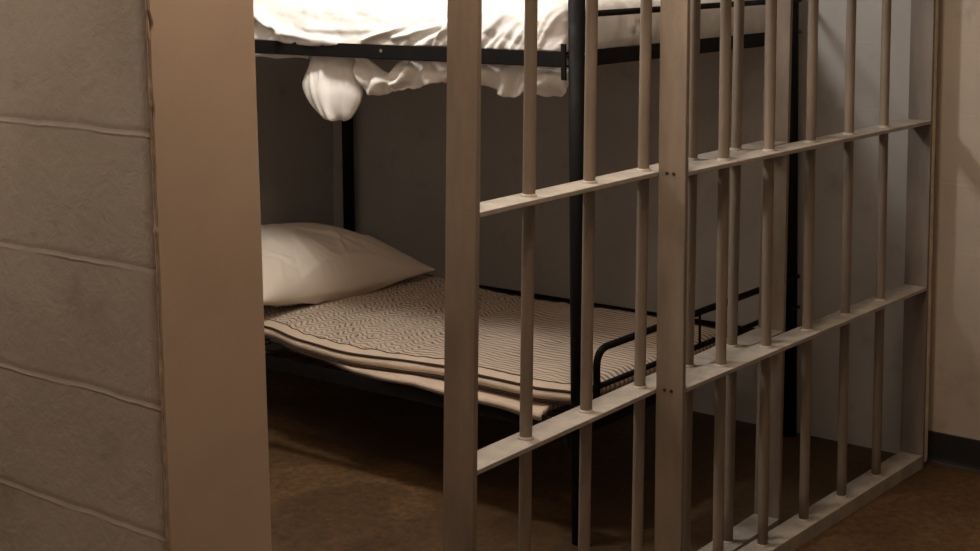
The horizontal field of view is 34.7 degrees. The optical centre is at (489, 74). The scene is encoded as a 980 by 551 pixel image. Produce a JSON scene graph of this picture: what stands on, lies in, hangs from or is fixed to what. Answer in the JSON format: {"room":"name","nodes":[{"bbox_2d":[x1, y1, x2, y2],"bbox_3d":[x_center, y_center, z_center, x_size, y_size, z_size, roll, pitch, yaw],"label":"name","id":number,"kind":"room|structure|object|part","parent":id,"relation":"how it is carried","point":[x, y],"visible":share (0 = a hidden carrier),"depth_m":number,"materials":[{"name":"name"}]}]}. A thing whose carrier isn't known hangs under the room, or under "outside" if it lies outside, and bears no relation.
{"room":"prison interior","nodes":[
{"label":"prison interior","id":0,"kind":"room"},
{"bbox_2d":[0,0,166,550],"bbox_3d":[-1.523,0.007,3.385,2.679,2.750,0.318,4,6,38],"label":"wall","id":1,"kind":"structure","parent":0,"point":[82,465],"depth_m":2.63,"materials":[{"name":"grey paint"}]},
{"bbox_2d":[145,0,271,550],"bbox_3d":[-0.539,0.069,2.623,0.201,2.750,0.321,4,6,38],"label":"door frame","id":2,"kind":"structure","parent":1,"relation":"attached to","point":[201,53],"depth_m":2.58,"materials":[{"name":"beige paint"}]},
{"bbox_2d":[255,56,333,353],"bbox_3d":[-2.725,-0.059,4.182,0.200,2.750,6.431,4,6,38],"label":"wall","id":3,"kind":"structure","parent":0,"point":[295,143],"depth_m":6.49,"materials":[{"name":"grey paint"}]},
{"bbox_2d":[266,349,979,550],"bbox_3d":[-0.178,1.514,2.435,6.515,0.100,6.629,4,6,38],"label":"floor","id":4,"kind":"structure","parent":0,"point":[351,469],"depth_m":4.86,"materials":[{"name":"concrete"}]},
{"bbox_2d":[255,0,801,545],"bbox_3d":[-0.176,0.380,5.449,2.125,1.723,1.317,3,6,38],"label":"bunk bed","id":5,"kind":"object","parent":4,"relation":"on","point":[576,8],"visible":0.28,"depth_m":4.67,"materials":[{"name":"black metal"}]},
{"bbox_3d":[-0.597,0.290,6.574,0.047,1.691,0.047,3,6,38],"label":"post","id":6,"kind":"part","parent":5,"relation":"part of","materials":[{"name":"black metal"}]},
{"bbox_3d":[-0.572,-0.083,4.912,1.998,0.043,0.035,3,6,38],"label":"rail","id":7,"kind":"part","parent":5,"relation":"part of","materials":[{"name":"black metal"}]},
{"bbox_2d":[269,339,566,421],"bbox_3d":[-0.208,0.919,4.939,1.200,0.038,0.405,3,6,38],"label":"pad","id":8,"kind":"object","parent":5,"relation":"on","point":[510,403],"visible":0.2,"depth_m":4.68,"materials":[{"name":"white fabric"}]},
{"bbox_3d":[-0.561,0.943,4.993,1.998,0.045,0.035,3,6,38],"label":"rail","id":9,"kind":"part","parent":5,"relation":"part of","materials":[{"name":"black metal"}]},
{"bbox_2d":[264,274,715,404],"bbox_3d":[-0.224,0.839,5.370,2.005,0.080,0.977,4,6,41],"label":"mattress","id":10,"kind":"object","parent":5,"relation":"on","point":[399,326],"visible":0.47,"depth_m":5.10,"materials":[{"name":"beige fabric"}]},
{"bbox_2d":[261,222,434,306],"bbox_3d":[-0.726,0.681,5.718,0.598,0.257,0.913,4,6,40],"label":"pillow","id":11,"kind":"object","parent":10,"relation":"on","point":[303,262],"visible":0.73,"depth_m":5.57,"materials":[{"name":"white fabric"}]},
{"bbox_2d":[253,0,765,120],"bbox_3d":[-0.206,-0.095,5.365,1.988,0.414,1.273,4,6,38],"label":"sheet","id":12,"kind":"object","parent":5,"relation":"on","point":[333,86],"visible":0.7,"depth_m":4.71,"materials":[{"name":"white fabric"}]},
{"bbox_3d":[0.243,0.465,4.325,0.047,1.699,0.047,3,6,38],"label":"post","id":13,"kind":"part","parent":5,"relation":"part of","materials":[{"name":"black metal"}]},
{"bbox_3d":[0.219,0.869,5.990,1.998,0.045,0.035,3,6,38],"label":"rail","id":14,"kind":"part","parent":5,"relation":"part of","materials":[{"name":"black metal"}]},
{"bbox_3d":[0.630,0.940,4.867,0.030,0.045,1.210,3,6,38],"label":"rail","id":15,"kind":"part","parent":5,"relation":"part of","materials":[{"name":"black metal"}]},
{"bbox_3d":[0.619,-0.086,4.786,0.030,0.043,1.210,3,6,38],"label":"rail","id":16,"kind":"part","parent":5,"relation":"part of","materials":[{"name":"black metal"}]},
{"bbox_3d":[1.020,0.384,5.317,0.047,1.711,0.047,3,6,38],"label":"post","id":17,"kind":"part","parent":5,"relation":"part of","materials":[{"name":"black metal"}]},
{"bbox_2d":[443,0,792,550],"bbox_3d":[0.379,0.110,3.829,0.079,2.484,1.546,3,5,35],"label":"door","id":18,"kind":"structure","parent":4,"relation":"on","point":[462,461],"depth_m":3.62,"materials":[{"name":"beige paint"}]},
{"bbox_3d":[-0.055,0.157,3.220,0.078,2.484,0.047,3,5,35],"label":"post","id":19,"kind":"part","parent":18,"relation":"part of","materials":[{"name":"metal"}]},
{"bbox_3d":[0.366,1.330,3.911,0.078,0.039,1.484,3,5,35],"label":"rail","id":20,"kind":"part","parent":18,"relation":"part of","materials":[{"name":"metal"}]},
{"bbox_3d":[0.813,0.064,4.438,0.078,2.484,0.047,3,5,35],"label":"post","id":21,"kind":"part","parent":18,"relation":"part of","materials":[{"name":"metal"}]},
{"bbox_2d":[333,0,979,454],"bbox_3d":[1.803,-0.098,4.851,6.515,2.750,0.200,4,6,38],"label":"wall","id":22,"kind":"structure","parent":0,"point":[399,137],"depth_m":5.42,"materials":[{"name":"grey paint"}]},
{"bbox_2d":[924,0,938,461],"bbox_3d":[1.394,0.014,5.005,0.042,2.500,0.077,4,6,38],"label":"trim","id":23,"kind":"structure","parent":22,"relation":"attached to","point":[937,1],"depth_m":5.05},
{"bbox_2d":[927,430,979,471],"bbox_3d":[2.865,1.301,3.993,3.648,0.101,0.013,4,6,38],"label":"baseboard","id":24,"kind":"structure","parent":22,"relation":"attached to","point":[943,448],"depth_m":5.06,"materials":[{"name":"black rubber"}]},
{"bbox_2d":[654,0,935,550],"bbox_3d":[0.905,0.062,4.376,0.076,2.500,1.516,4,6,38],"label":"bars","id":25,"kind":"object","parent":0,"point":[673,381],"visible":1,"depth_m":4.34,"materials":[{"name":"beige paint"}]},
{"bbox_3d":[0.445,0.106,3.788,0.076,2.500,0.015,4,6,38],"label":"post","id":26,"kind":"part","parent":25,"relation":"part of","materials":[{"name":"metal"}]},
{"bbox_3d":[0.902,1.283,4.472,0.074,0.050,1.484,4,6,38],"label":"sill","id":27,"kind":"part","parent":25,"relation":"part of","materials":[{"name":"paint"}]},
{"bbox_3d":[1.367,0.017,4.966,0.076,2.500,0.015,4,6,38],"label":"post","id":28,"kind":"part","parent":25,"relation":"part of","materials":[{"name":"metal"}]}
]}

